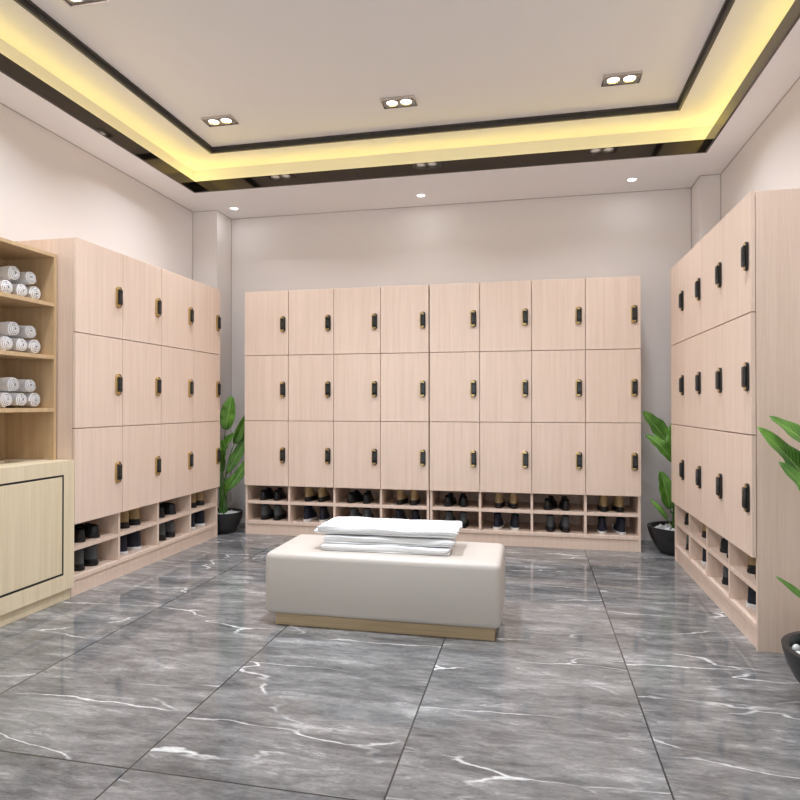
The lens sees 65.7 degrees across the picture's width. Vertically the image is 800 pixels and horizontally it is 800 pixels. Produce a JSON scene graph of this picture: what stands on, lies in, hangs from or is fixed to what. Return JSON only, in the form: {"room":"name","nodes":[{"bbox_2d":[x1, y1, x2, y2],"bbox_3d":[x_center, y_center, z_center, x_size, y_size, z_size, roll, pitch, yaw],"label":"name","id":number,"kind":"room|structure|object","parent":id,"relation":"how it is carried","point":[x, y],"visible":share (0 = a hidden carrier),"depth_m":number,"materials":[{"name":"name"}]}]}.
{"room":"changing room","nodes":[
{"label":"changing room","id":0,"kind":"room"},
{"bbox_2d":[0,104,230,507],"bbox_3d":[-2.452,-0.296,2.157,0.333,2.761,7.188,0,0,12],"label":"wall","id":1,"kind":"structure","parent":0,"point":[51,188],"depth_m":4.27,"materials":[{"name":"white paint"}]},
{"bbox_2d":[0,76,799,432],"bbox_3d":[-0.430,-0.299,1.724,4.268,2.760,7.188,0,0,12],"label":"trim","id":2,"kind":"structure","parent":1,"relation":"attached to","point":[799,76],"depth_m":5.00,"materials":[{"name":"grey"}]},
{"bbox_2d":[0,523,799,799],"bbox_3d":[-0.430,1.131,1.714,4.468,0.100,7.388,0,0,12],"label":"floor","id":3,"kind":"structure","parent":0,"point":[605,674],"depth_m":2.25,"materials":[{"name":"grey stone"}]},
{"bbox_2d":[0,459,73,626],"bbox_3d":[-2.140,0.708,2.875,0.434,0.764,1.216,0,0,12],"label":"base cabinet","id":4,"kind":"object","parent":3,"relation":"on","point":[37,495],"visible":1,"depth_m":3.16,"materials":[{"name":"laminate"}]},
{"bbox_2d":[0,459,63,467],"bbox_3d":[-2.151,0.339,2.880,0.414,0.025,1.216,0,0,12],"label":"countertop","id":5,"kind":"structure","parent":4,"relation":"on","point":[4,463],"depth_m":3.32,"materials":[{"name":"laminate"}]},
{"bbox_2d":[0,237,56,459],"bbox_3d":[-2.196,-0.244,2.892,0.321,1.140,1.212,0,0,12],"label":"towel shelf","id":6,"kind":"object","parent":5,"relation":"on","point":[26,432],"visible":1,"depth_m":3.45,"materials":[{"name":"laminate"}]},
{"bbox_2d":[0,392,11,407],"bbox_3d":[-2.132,0.001,3.227,0.220,0.081,0.072,0,0,16],"label":"rolled towel","id":7,"kind":"object","parent":6,"relation":"on","point":[5,398],"visible":1,"depth_m":3.19,"materials":[{"name":"white fabric"}]},
{"bbox_2d":[0,377,18,391],"bbox_3d":[-2.115,-0.082,3.258,0.220,0.076,0.074,0,0,16],"label":"rolled towel","id":8,"kind":"object","parent":7,"relation":"on","point":[6,383],"visible":1,"depth_m":3.21,"materials":[{"name":"white fabric"}]},
{"bbox_2d":[0,336,11,350],"bbox_3d":[-2.132,-0.290,3.229,0.220,0.081,0.072,0,0,16],"label":"rolled towel","id":9,"kind":"object","parent":6,"relation":"on","point":[5,342],"visible":0.99,"depth_m":3.19,"materials":[{"name":"white fabric"}]},
{"bbox_2d":[0,321,18,335],"bbox_3d":[-2.115,-0.372,3.260,0.220,0.076,0.074,0,0,16],"label":"rolled towel","id":10,"kind":"object","parent":9,"relation":"on","point":[7,328],"visible":1,"depth_m":3.22,"materials":[{"name":"white fabric"}]},
{"bbox_2d":[0,280,12,292],"bbox_3d":[-2.132,-0.581,3.232,0.220,0.081,0.072,0,0,16],"label":"rolled towel","id":11,"kind":"object","parent":6,"relation":"on","point":[6,286],"visible":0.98,"depth_m":3.19,"materials":[{"name":"white fabric"}]},
{"bbox_2d":[0,266,19,279],"bbox_3d":[-2.115,-0.663,3.262,0.220,0.076,0.074,0,0,16],"label":"rolled towel","id":12,"kind":"object","parent":11,"relation":"on","point":[6,272],"visible":0.99,"depth_m":3.22,"materials":[{"name":"white fabric"}]},
{"bbox_2d":[4,392,26,405],"bbox_3d":[-2.111,-0.003,3.321,0.220,0.076,0.075,0,0,16],"label":"rolled towel","id":13,"kind":"object","parent":6,"relation":"on","point":[18,399],"visible":0.59,"depth_m":3.28,"materials":[{"name":"white fabric"}]},
{"bbox_2d":[6,338,26,351],"bbox_3d":[-2.111,-0.294,3.323,0.220,0.076,0.075,0,0,16],"label":"rolled towel","id":14,"kind":"object","parent":6,"relation":"on","point":[18,344],"visible":0.52,"depth_m":3.28,"materials":[{"name":"white fabric"}]},
{"bbox_2d":[9,284,26,296],"bbox_3d":[-2.111,-0.585,3.325,0.220,0.076,0.075,0,0,16],"label":"rolled towel","id":15,"kind":"object","parent":6,"relation":"on","point":[18,289],"visible":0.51,"depth_m":3.28,"materials":[{"name":"white fabric"}]},
{"bbox_2d":[6,392,39,406],"bbox_3d":[-2.093,-0.002,3.407,0.220,0.078,0.080,0,0,15],"label":"rolled towel","id":16,"kind":"object","parent":6,"relation":"on","point":[33,399],"visible":0.3,"depth_m":3.37,"materials":[{"name":"white fabric"}]},
{"bbox_2d":[0,379,35,392],"bbox_3d":[-2.090,-0.077,3.373,0.220,0.074,0.081,0,0,17],"label":"rolled towel","id":17,"kind":"object","parent":16,"relation":"on","point":[24,385],"visible":0.45,"depth_m":3.33,"materials":[{"name":"white fabric"}]},
{"bbox_2d":[18,339,39,352],"bbox_3d":[-2.093,-0.293,3.409,0.220,0.078,0.080,0,0,15],"label":"rolled towel","id":18,"kind":"object","parent":6,"relation":"on","point":[33,346],"visible":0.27,"depth_m":3.37,"materials":[{"name":"white fabric"}]},
{"bbox_2d":[7,326,35,338],"bbox_3d":[-2.090,-0.368,3.375,0.220,0.074,0.081,0,0,17],"label":"rolled towel","id":19,"kind":"object","parent":18,"relation":"on","point":[25,332],"visible":0.48,"depth_m":3.33,"materials":[{"name":"white fabric"}]},
{"bbox_2d":[24,286,40,299],"bbox_3d":[-2.093,-0.584,3.411,0.220,0.078,0.080,0,0,15],"label":"rolled towel","id":20,"kind":"object","parent":6,"relation":"on","point":[33,292],"visible":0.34,"depth_m":3.37,"materials":[{"name":"white fabric"}]},
{"bbox_2d":[8,272,35,284],"bbox_3d":[-2.090,-0.659,3.377,0.220,0.074,0.081,0,0,17],"label":"rolled towel","id":21,"kind":"object","parent":20,"relation":"on","point":[25,278],"visible":0.56,"depth_m":3.33,"materials":[{"name":"white fabric"}]},
{"bbox_2d":[14,237,220,597],"bbox_3d":[-1.823,0.101,4.270,0.444,2.000,1.628,0,0,12],"label":"tall cabinet","id":22,"kind":"object","parent":3,"relation":"on","point":[138,386],"visible":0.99,"depth_m":3.94,"materials":[{"name":"laminate"}]},
{"bbox_2d":[74,549,84,570],"bbox_3d":[-1.933,0.926,3.608,0.219,0.118,0.076,0,0,15],"label":"boot","id":23,"kind":"object","parent":22,"relation":"in","point":[78,554],"visible":0.38,"depth_m":3.57,"materials":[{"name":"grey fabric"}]},
{"bbox_2d":[74,527,85,542],"bbox_3d":[-1.925,0.773,3.608,0.219,0.094,0.076,0,0,18],"label":"shoe","id":24,"kind":"object","parent":22,"relation":"in","point":[79,534],"visible":0.45,"depth_m":3.56,"materials":[{"name":"black leather"}]},
{"bbox_2d":[74,522,99,537],"bbox_3d":[-1.903,0.774,3.710,0.219,0.094,0.076,0,0,6],"label":"shoe","id":25,"kind":"object","parent":22,"relation":"in","point":[91,530],"visible":0.66,"depth_m":3.68,"materials":[{"name":"black leather"}]},
{"bbox_2d":[82,544,98,565],"bbox_3d":[-1.911,0.927,3.711,0.219,0.118,0.076,0,0,9],"label":"boot","id":26,"kind":"object","parent":22,"relation":"in","point":[90,553],"visible":0.49,"depth_m":3.68,"materials":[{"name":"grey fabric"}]},
{"bbox_2d":[120,535,127,554],"bbox_3d":[-1.850,0.930,3.998,0.219,0.116,0.081,0,0,18],"label":"shoe","id":27,"kind":"object","parent":22,"relation":"in","point":[123,539],"visible":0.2,"depth_m":3.95,"materials":[{"name":"black fabric"}]},
{"bbox_2d":[120,511,129,528],"bbox_3d":[-1.848,0.764,4.008,0.219,0.118,0.076,0,0,15],"label":"boot","id":28,"kind":"object","parent":22,"relation":"on","point":[124,516],"visible":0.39,"depth_m":3.97,"materials":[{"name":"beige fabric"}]},
{"bbox_2d":[126,531,141,549],"bbox_3d":[-1.824,0.931,4.119,0.219,0.116,0.081,0,0,6],"label":"shoe","id":29,"kind":"object","parent":22,"relation":"in","point":[133,539],"visible":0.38,"depth_m":4.09,"materials":[{"name":"black fabric"}]},
{"bbox_2d":[128,508,140,524],"bbox_3d":[-1.826,0.765,4.111,0.219,0.118,0.076,0,0,9],"label":"boot","id":30,"kind":"object","parent":22,"relation":"on","point":[134,514],"visible":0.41,"depth_m":4.08,"materials":[{"name":"beige fabric"}]},
{"bbox_2d":[74,502,215,550],"bbox_3d":[-1.841,0.837,4.268,0.390,0.023,1.591,0,0,12],"label":"shoe shelf","id":31,"kind":"object","parent":22,"relation":"attached to","point":[184,512],"depth_m":4.10,"materials":[{"name":"laminate"}]},
{"bbox_2d":[159,505,164,517],"bbox_3d":[-1.754,0.779,4.406,0.219,0.094,0.076,0,-1,30],"label":"shoe","id":32,"kind":"object","parent":22,"relation":"in","point":[161,508],"visible":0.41,"depth_m":4.35,"materials":[{"name":"black leather"}]},
{"bbox_2d":[159,523,165,540],"bbox_3d":[-1.762,0.932,4.405,0.219,0.118,0.076,0,0,15],"label":"boot","id":33,"kind":"object","parent":22,"relation":"in","point":[162,536],"visible":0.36,"depth_m":4.37,"materials":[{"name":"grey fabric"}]},
{"bbox_2d":[159,502,175,514],"bbox_3d":[-1.733,0.780,4.507,0.219,0.094,0.076,0,0,9],"label":"shoe","id":34,"kind":"object","parent":22,"relation":"in","point":[169,508],"visible":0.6,"depth_m":4.47,"materials":[{"name":"black leather"}]},
{"bbox_2d":[164,520,174,537],"bbox_3d":[-1.740,0.933,4.509,0.219,0.118,0.076,0,0,9],"label":"boot","id":35,"kind":"object","parent":22,"relation":"in","point":[169,525],"visible":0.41,"depth_m":4.47,"materials":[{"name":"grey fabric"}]},
{"bbox_2d":[191,513,195,529],"bbox_3d":[-1.679,0.936,4.795,0.219,0.116,0.081,0,0,18],"label":"shoe","id":36,"kind":"object","parent":22,"relation":"in","point":[193,526],"visible":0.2,"depth_m":4.75,"materials":[{"name":"black fabric"}]},
{"bbox_2d":[191,493,196,507],"bbox_3d":[-1.677,0.770,4.805,0.219,0.118,0.076,0,0,15],"label":"boot","id":37,"kind":"object","parent":22,"relation":"on","point":[193,496],"visible":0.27,"depth_m":4.77,"materials":[{"name":"beige fabric"}]},
{"bbox_2d":[194,510,204,525],"bbox_3d":[-1.653,0.937,4.916,0.219,0.116,0.081,0,0,6],"label":"shoe","id":38,"kind":"object","parent":22,"relation":"in","point":[199,516],"visible":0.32,"depth_m":4.88,"materials":[{"name":"black fabric"}]},
{"bbox_2d":[196,491,203,505],"bbox_3d":[-1.655,0.771,4.909,0.219,0.118,0.076,0,0,9],"label":"boot","id":39,"kind":"object","parent":22,"relation":"on","point":[199,495],"visible":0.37,"depth_m":4.87,"materials":[{"name":"beige fabric"}]},
{"bbox_2d":[217,396,245,533],"bbox_3d":[-1.474,0.535,5.198,0.377,1.145,0.310,0,0,12],"label":"potted plant","id":40,"kind":"object","parent":3,"relation":"on","point":[228,519],"visible":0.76,"depth_m":5.20,"materials":[{"name":"green plant"}]},
{"bbox_2d":[245,285,429,535],"bbox_3d":[-0.489,0.108,5.160,1.540,2.000,0.459,0,0,12],"label":"tall cabinet","id":41,"kind":"object","parent":3,"relation":"on","point":[337,380],"visible":0.98,"depth_m":4.97,"materials":[{"name":"laminate"}]},
{"bbox_2d":[260,487,273,499],"bbox_3d":[-1.115,0.786,5.242,0.076,0.094,0.219,0,0,18],"label":"shoe","id":42,"kind":"object","parent":41,"relation":"in","point":[268,493],"visible":0.92,"depth_m":5.19,"materials":[{"name":"black leather"}]},
{"bbox_2d":[261,504,273,519],"bbox_3d":[-1.115,0.939,5.249,0.076,0.118,0.219,0,0,15],"label":"boot","id":43,"kind":"object","parent":41,"relation":"in","point":[267,512],"visible":0.87,"depth_m":5.17,"materials":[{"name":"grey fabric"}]},
{"bbox_2d":[273,488,285,500],"bbox_3d":[-1.014,0.785,5.220,0.076,0.094,0.219,0,0,6],"label":"shoe","id":44,"kind":"object","parent":41,"relation":"in","point":[279,494],"visible":1,"depth_m":5.15,"materials":[{"name":"black leather"}]},
{"bbox_2d":[273,504,286,520],"bbox_3d":[-1.011,0.939,5.227,0.076,0.118,0.219,0,0,9],"label":"boot","id":45,"kind":"object","parent":41,"relation":"in","point":[280,513],"visible":1,"depth_m":5.14,"materials":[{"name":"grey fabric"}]},
{"bbox_2d":[303,506,318,521],"bbox_3d":[-0.746,0.939,5.170,0.081,0.116,0.219,0,0,18],"label":"shoe","id":46,"kind":"object","parent":41,"relation":"in","point":[310,514],"visible":1,"depth_m":5.10,"materials":[{"name":"black fabric"}]},
{"bbox_2d":[304,487,317,501],"bbox_3d":[-0.737,0.773,5.169,0.076,0.118,0.219,0,0,15],"label":"boot","id":47,"kind":"object","parent":41,"relation":"on","point":[311,494],"visible":0.81,"depth_m":5.09,"materials":[{"name":"beige fabric"}]},
{"bbox_2d":[318,487,329,501],"bbox_3d":[-0.633,0.773,5.147,0.076,0.118,0.219,0,0,9],"label":"boot","id":48,"kind":"object","parent":41,"relation":"on","point":[323,495],"visible":0.91,"depth_m":5.06,"materials":[{"name":"beige fabric"}]},
{"bbox_2d":[319,506,330,522],"bbox_3d":[-0.625,0.939,5.144,0.081,0.116,0.219,0,0,6],"label":"shoe","id":49,"kind":"object","parent":41,"relation":"in","point":[325,515],"visible":0.99,"depth_m":5.05,"materials":[{"name":"black fabric"}]},
{"bbox_2d":[248,494,426,509],"bbox_3d":[-0.485,0.844,5.171,1.504,0.023,0.405,0,0,12],"label":"shoe shelf","id":50,"kind":"object","parent":41,"relation":"attached to","point":[390,502],"depth_m":5.04,"materials":[{"name":"laminate"}]},
{"bbox_2d":[347,490,363,502],"bbox_3d":[-0.361,0.784,5.080,0.076,0.094,0.219,0,-1,30],"label":"shoe","id":51,"kind":"object","parent":41,"relation":"in","point":[353,497],"visible":0.93,"depth_m":5.03,"materials":[{"name":"black leather"}]},
{"bbox_2d":[350,507,362,516],"bbox_3d":[-0.360,0.938,5.087,0.076,0.118,0.219,0,0,15],"label":"boot","id":52,"kind":"object","parent":41,"relation":"in","point":[354,512],"visible":0.61,"depth_m":5.01,"materials":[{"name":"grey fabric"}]},
{"bbox_2d":[363,490,373,503],"bbox_3d":[-0.259,0.784,5.059,0.076,0.094,0.219,0,0,9],"label":"shoe","id":53,"kind":"object","parent":41,"relation":"in","point":[368,497],"visible":1,"depth_m":4.99,"materials":[{"name":"black leather"}]},
{"bbox_2d":[364,508,373,517],"bbox_3d":[-0.256,0.937,5.065,0.076,0.118,0.219,0,0,9],"label":"boot","id":54,"kind":"object","parent":41,"relation":"in","point":[367,511],"visible":0.63,"depth_m":4.97,"materials":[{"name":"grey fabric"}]},
{"bbox_2d":[395,509,407,518],"bbox_3d":[0.009,0.938,5.008,0.081,0.116,0.219,0,0,18],"label":"shoe","id":55,"kind":"object","parent":41,"relation":"in","point":[399,514],"visible":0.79,"depth_m":4.93,"materials":[{"name":"black fabric"}]},
{"bbox_2d":[396,490,407,504],"bbox_3d":[0.018,0.772,5.008,0.076,0.118,0.219,0,0,15],"label":"boot","id":56,"kind":"object","parent":41,"relation":"on","point":[402,498],"visible":0.85,"depth_m":4.92,"materials":[{"name":"beige fabric"}]},
{"bbox_2d":[410,490,419,504],"bbox_3d":[0.121,0.772,4.986,0.076,0.118,0.219,0,0,9],"label":"boot","id":57,"kind":"object","parent":41,"relation":"on","point":[415,498],"visible":0.94,"depth_m":4.89,"materials":[{"name":"beige fabric"}]},
{"bbox_2d":[412,509,421,519],"bbox_3d":[0.130,0.938,4.982,0.081,0.116,0.219,0,0,6],"label":"shoe","id":58,"kind":"object","parent":41,"relation":"in","point":[415,513],"visible":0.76,"depth_m":4.89,"materials":[{"name":"black fabric"}]},
{"bbox_2d":[266,534,504,640],"bbox_3d":[-0.057,0.916,3.115,1.138,0.352,0.462,0,0,12],"label":"bench","id":59,"kind":"object","parent":3,"relation":"on","point":[460,594],"visible":0.99,"depth_m":2.90,"materials":[{"name":"beige leather"}]},
{"bbox_2d":[320,542,453,555],"bbox_3d":[-0.054,0.720,3.109,0.656,0.038,0.270,0,0,11],"label":"folded towel","id":60,"kind":"object","parent":59,"relation":"on","point":[397,549],"visible":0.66,"depth_m":2.98,"materials":[{"name":"white fabric"}]},
{"bbox_2d":[323,534,456,546],"bbox_3d":[-0.042,0.681,3.116,0.669,0.038,0.271,0,0,10],"label":"folded towel","id":61,"kind":"object","parent":60,"relation":"on","point":[331,538],"visible":0.64,"depth_m":3.00,"materials":[{"name":"white fabric"}]},
{"bbox_2d":[314,517,462,538],"bbox_3d":[-0.052,0.636,3.119,0.721,0.045,0.278,0,0,11],"label":"folded towel","id":62,"kind":"object","parent":61,"relation":"on","point":[336,525],"visible":1,"depth_m":3.04,"materials":[{"name":"white fabric"}]},
{"bbox_2d":[430,276,640,551],"bbox_3d":[1.028,0.105,4.835,1.546,2.000,0.459,0,0,12],"label":"tall cabinet","id":63,"kind":"object","parent":3,"relation":"on","point":[535,385],"visible":0.98,"depth_m":4.64,"materials":[{"name":"laminate"}]},
{"bbox_2d":[444,493,455,506],"bbox_3d":[0.400,0.783,4.918,0.076,0.094,0.219,0,0,18],"label":"shoe","id":64,"kind":"object","parent":63,"relation":"in","point":[450,500],"visible":1,"depth_m":4.84,"materials":[{"name":"black leather"}]},
{"bbox_2d":[445,511,455,520],"bbox_3d":[0.400,0.936,4.925,0.076,0.118,0.219,0,0,15],"label":"boot","id":65,"kind":"object","parent":63,"relation":"in","point":[449,516],"visible":0.64,"depth_m":4.84,"materials":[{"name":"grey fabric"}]},
{"bbox_2d":[459,493,467,506],"bbox_3d":[0.501,0.783,4.896,0.076,0.094,0.219,0,0,6],"label":"shoe","id":66,"kind":"object","parent":63,"relation":"in","point":[463,501],"visible":1,"depth_m":4.81,"materials":[{"name":"black leather"}]},
{"bbox_2d":[459,511,468,527],"bbox_3d":[0.504,0.936,4.902,0.076,0.118,0.219,0,0,9],"label":"boot","id":67,"kind":"object","parent":63,"relation":"in","point":[463,518],"visible":0.84,"depth_m":4.81,"materials":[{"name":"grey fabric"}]},
{"bbox_2d":[493,512,504,529],"bbox_3d":[0.770,0.937,4.845,0.081,0.116,0.219,0,0,18],"label":"shoe","id":68,"kind":"object","parent":63,"relation":"in","point":[498,524],"visible":1,"depth_m":4.76,"materials":[{"name":"black fabric"}]},
{"bbox_2d":[495,492,504,507],"bbox_3d":[0.779,0.771,4.845,0.076,0.118,0.219,0,0,15],"label":"boot","id":69,"kind":"object","parent":63,"relation":"on","point":[499,500],"visible":0.88,"depth_m":4.75,"materials":[{"name":"beige fabric"}]},
{"bbox_2d":[508,493,517,508],"bbox_3d":[0.882,0.770,4.822,0.076,0.118,0.219,0,0,9],"label":"boot","id":70,"kind":"object","parent":63,"relation":"on","point":[513,501],"visible":0.88,"depth_m":4.73,"materials":[{"name":"beige fabric"}]},
{"bbox_2d":[509,513,518,530],"bbox_3d":[0.891,0.936,4.819,0.081,0.116,0.219,0,0,6],"label":"shoe","id":71,"kind":"object","parent":63,"relation":"in","point":[514,522],"visible":1,"depth_m":4.73,"materials":[{"name":"black fabric"}]},
{"bbox_2d":[432,499,637,516],"bbox_3d":[1.032,0.842,4.847,1.509,0.023,0.405,0,0,12],"label":"shoe shelf","id":72,"kind":"object","parent":63,"relation":"attached to","point":[488,505],"depth_m":4.76,"materials":[{"name":"laminate"}]},
{"bbox_2d":[546,514,555,531],"bbox_3d":[1.157,0.935,4.762,0.076,0.118,0.219,0,0,15],"label":"boot","id":73,"kind":"object","parent":63,"relation":"in","point":[550,522],"visible":1,"depth_m":4.67,"materials":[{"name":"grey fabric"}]},
{"bbox_2d":[544,496,557,509],"bbox_3d":[1.157,0.782,4.755,0.076,0.094,0.219,0,-1,30],"label":"shoe","id":74,"kind":"object","parent":63,"relation":"in","point":[550,503],"visible":1,"depth_m":4.69,"materials":[{"name":"black leather"}]},
{"bbox_2d":[559,515,569,532],"bbox_3d":[1.261,0.935,4.740,0.076,0.118,0.219,0,0,9],"label":"boot","id":75,"kind":"object","parent":63,"relation":"in","point":[564,526],"visible":0.96,"depth_m":4.65,"materials":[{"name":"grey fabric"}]},
{"bbox_2d":[559,496,569,510],"bbox_3d":[1.258,0.782,4.734,0.076,0.094,0.219,0,0,9],"label":"shoe","id":76,"kind":"object","parent":63,"relation":"in","point":[564,504],"visible":1,"depth_m":4.66,"materials":[{"name":"black leather"}]},
{"bbox_2d":[596,516,606,533],"bbox_3d":[1.527,0.935,4.683,0.081,0.116,0.219,0,0,18],"label":"shoe","id":77,"kind":"object","parent":63,"relation":"in","point":[601,526],"visible":1,"depth_m":4.59,"materials":[{"name":"black fabric"}]},
{"bbox_2d":[598,495,607,511],"bbox_3d":[1.536,0.769,4.683,0.076,0.118,0.219,0,0,15],"label":"boot","id":78,"kind":"object","parent":63,"relation":"on","point":[603,500],"visible":0.86,"depth_m":4.59,"materials":[{"name":"beige fabric"}]},
{"bbox_2d":[612,496,623,512],"bbox_3d":[1.640,0.769,4.660,0.076,0.118,0.219,0,0,9],"label":"boot","id":79,"kind":"object","parent":63,"relation":"on","point":[617,505],"visible":0.91,"depth_m":4.57,"materials":[{"name":"beige fabric"}]},
{"bbox_2d":[612,517,625,534],"bbox_3d":[1.648,0.935,4.657,0.081,0.116,0.219,0,0,6],"label":"shoe","id":80,"kind":"object","parent":63,"relation":"in","point":[618,527],"visible":0.98,"depth_m":4.57,"materials":[{"name":"black fabric"}]},
{"bbox_2d":[642,411,674,555],"bbox_3d":[1.995,0.592,4.467,0.400,1.020,0.400,0,-1,-30],"label":"potted plant","id":81,"kind":"object","parent":3,"relation":"on","point":[662,533],"visible":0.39,"depth_m":4.44,"materials":[{"name":"green plant"}]},
{"bbox_2d":[671,188,799,652],"bbox_3d":[1.881,0.095,3.434,0.429,2.000,1.597,0,0,12],"label":"tall cabinet","id":82,"kind":"object","parent":3,"relation":"on","point":[735,294],"visible":0.99,"depth_m":2.85,"materials":[{"name":"laminate"}]},
{"bbox_2d":[684,513,688,524],"bbox_3d":[1.988,0.777,4.072,0.219,0.094,0.076,0,0,18],"label":"shoe","id":83,"kind":"object","parent":82,"relation":"in","point":[686,522],"visible":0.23,"depth_m":4.09,"materials":[{"name":"black"}]},
{"bbox_2d":[686,534,688,549],"bbox_3d":[1.996,0.930,4.071,0.219,0.118,0.076,0,0,15],"label":"boot","id":84,"kind":"object","parent":82,"relation":"in","point":[687,544],"visible":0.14,"depth_m":4.08,"materials":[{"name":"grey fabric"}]},
{"bbox_2d":[701,548,705,564],"bbox_3d":[1.914,0.928,3.688,0.219,0.116,0.081,0,0,18],"label":"shoe","id":85,"kind":"object","parent":82,"relation":"in","point":[703,561],"visible":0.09,"depth_m":3.70,"materials":[{"name":"black fabric"}]},
{"bbox_2d":[702,524,705,537],"bbox_3d":[1.912,0.762,3.681,0.219,0.118,0.076,0,0,15],"label":"boot","id":86,"kind":"object","parent":82,"relation":"on","point":[704,525],"visible":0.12,"depth_m":3.69,"materials":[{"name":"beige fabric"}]},
{"bbox_2d":[675,521,755,590],"bbox_3d":[1.899,0.831,3.424,0.375,0.023,1.560,0,0,12],"label":"shoe shelf","id":87,"kind":"object","parent":82,"relation":"attached to","point":[739,568],"depth_m":3.26,"materials":[{"name":"laminate"}]},
{"bbox_2d":[720,538,727,552],"bbox_3d":[1.820,0.771,3.290,0.219,0.094,0.076,0,-1,30],"label":"shoe","id":88,"kind":"object","parent":82,"relation":"in","point":[724,543],"visible":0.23,"depth_m":3.32,"materials":[{"name":"black leather"}]},
{"bbox_2d":[722,565,727,584],"bbox_3d":[1.828,0.924,3.288,0.219,0.118,0.076,0,0,15],"label":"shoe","id":89,"kind":"object","parent":82,"relation":"in","point":[725,569],"visible":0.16,"depth_m":3.30,"materials":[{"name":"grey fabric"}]},
{"bbox_2d":[746,586,755,608],"bbox_3d":[1.746,0.922,2.906,0.219,0.116,0.081,0,0,18],"label":"shoe","id":90,"kind":"object","parent":82,"relation":"in","point":[751,600],"visible":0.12,"depth_m":2.92,"materials":[{"name":"black fabric"}]},
{"bbox_2d":[747,555,755,573],"bbox_3d":[1.745,0.756,2.898,0.219,0.118,0.076,0,0,15],"label":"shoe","id":91,"kind":"object","parent":82,"relation":"on","point":[751,569],"visible":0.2,"depth_m":2.90,"materials":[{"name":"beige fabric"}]},
{"bbox_2d":[757,416,799,683],"bbox_3d":[1.609,0.535,2.179,0.455,1.100,0.464,0,0,-12],"label":"potted plant","id":92,"kind":"object","parent":3,"relation":"on","point":[790,642],"visible":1,"depth_m":2.31,"materials":[{"name":"green plant"}]},
{"bbox_2d":[0,0,799,218],"bbox_3d":[-0.430,-1.840,1.736,4.468,0.321,7.388,0,0,12],"label":"ceiling","id":93,"kind":"structure","parent":0,"point":[283,69],"depth_m":3.77,"materials":[{"name":"white paint"}]},
{"bbox_2d":[62,0,109,6],"bbox_3d":[-1.537,-1.954,2.987,0.224,0.014,0.124,0,0,12],"label":"recessed light","id":94,"kind":"object","parent":93,"relation":"in","point":[71,3],"visible":1,"depth_m":3.04,"materials":[{"name":"silver metal"}]},
{"bbox_2d":[201,114,238,126],"bbox_3d":[-1.253,-1.944,4.312,0.224,0.014,0.124,0,0,12],"label":"recessed light","id":95,"kind":"object","parent":93,"relation":"in","point":[220,120],"visible":1,"depth_m":4.31,"materials":[{"name":"silver metal"}]},
{"bbox_2d":[229,206,239,209],"bbox_3d":[-1.427,-1.648,5.329,0.090,0.006,0.090,0,0,12],"label":"recessed light","id":96,"kind":"object","parent":93,"relation":"in","point":[231,207],"visible":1,"depth_m":5.33,"materials":[{"name":"white paint"}]},
{"bbox_2d":[14,0,734,153],"bbox_3d":[-0.361,-1.948,1.859,3.389,0.042,5.288,0,0,12],"label":"trim","id":97,"kind":"structure","parent":93,"relation":"attached to","point":[28,5],"depth_m":4.19,"materials":[{"name":"black metal"}]},
{"bbox_2d":[380,95,417,108],"bbox_3d":[-0.006,-1.946,4.045,0.224,0.014,0.124,0,0,12],"label":"recessed light","id":98,"kind":"object","parent":93,"relation":"in","point":[408,100],"visible":1,"depth_m":4.04,"materials":[{"name":"silver metal"}]},
{"bbox_2d":[0,0,799,192],"bbox_3d":[-0.379,-1.721,1.818,3.786,0.086,5.600,0,0,12],"label":"trim","id":99,"kind":"structure","parent":93,"relation":"attached to","point":[8,67],"depth_m":4.29,"materials":[{"name":"grey mirror"}]},
{"bbox_2d":[416,193,425,196],"bbox_3d":[0.169,-1.651,4.998,0.090,0.006,0.090,0,0,12],"label":"recessed light","id":100,"kind":"object","parent":93,"relation":"in","point":[418,194],"visible":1,"depth_m":4.99,"materials":[{"name":"white paint"}]},
{"bbox_2d":[601,70,642,86],"bbox_3d":[1.343,-1.948,3.757,0.224,0.014,0.124,0,0,12],"label":"recessed light","id":101,"kind":"object","parent":93,"relation":"in","point":[623,78],"visible":1,"depth_m":3.75,"materials":[{"name":"silver metal"}]},
{"bbox_2d":[626,177,637,181],"bbox_3d":[1.740,-1.653,4.646,0.090,0.006,0.090,0,0,12],"label":"recessed light","id":102,"kind":"object","parent":93,"relation":"in","point":[631,179],"visible":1,"depth_m":4.64,"materials":[{"name":"white paint"}]},
{"bbox_2d":[231,188,690,540],"bbox_3d":[0.333,-0.272,5.288,4.468,2.761,0.100,0,0,12],"label":"wall","id":103,"kind":"structure","parent":0,"point":[646,234],"depth_m":5.15,"materials":[{"name":"white paint"}]},
{"bbox_2d":[692,79,799,247],"bbox_3d":[1.637,-0.302,1.282,0.239,2.761,7.188,0,0,12],"label":"wall","id":104,"kind":"structure","parent":0,"point":[770,160],"depth_m":3.79,"materials":[{"name":"white paint"}]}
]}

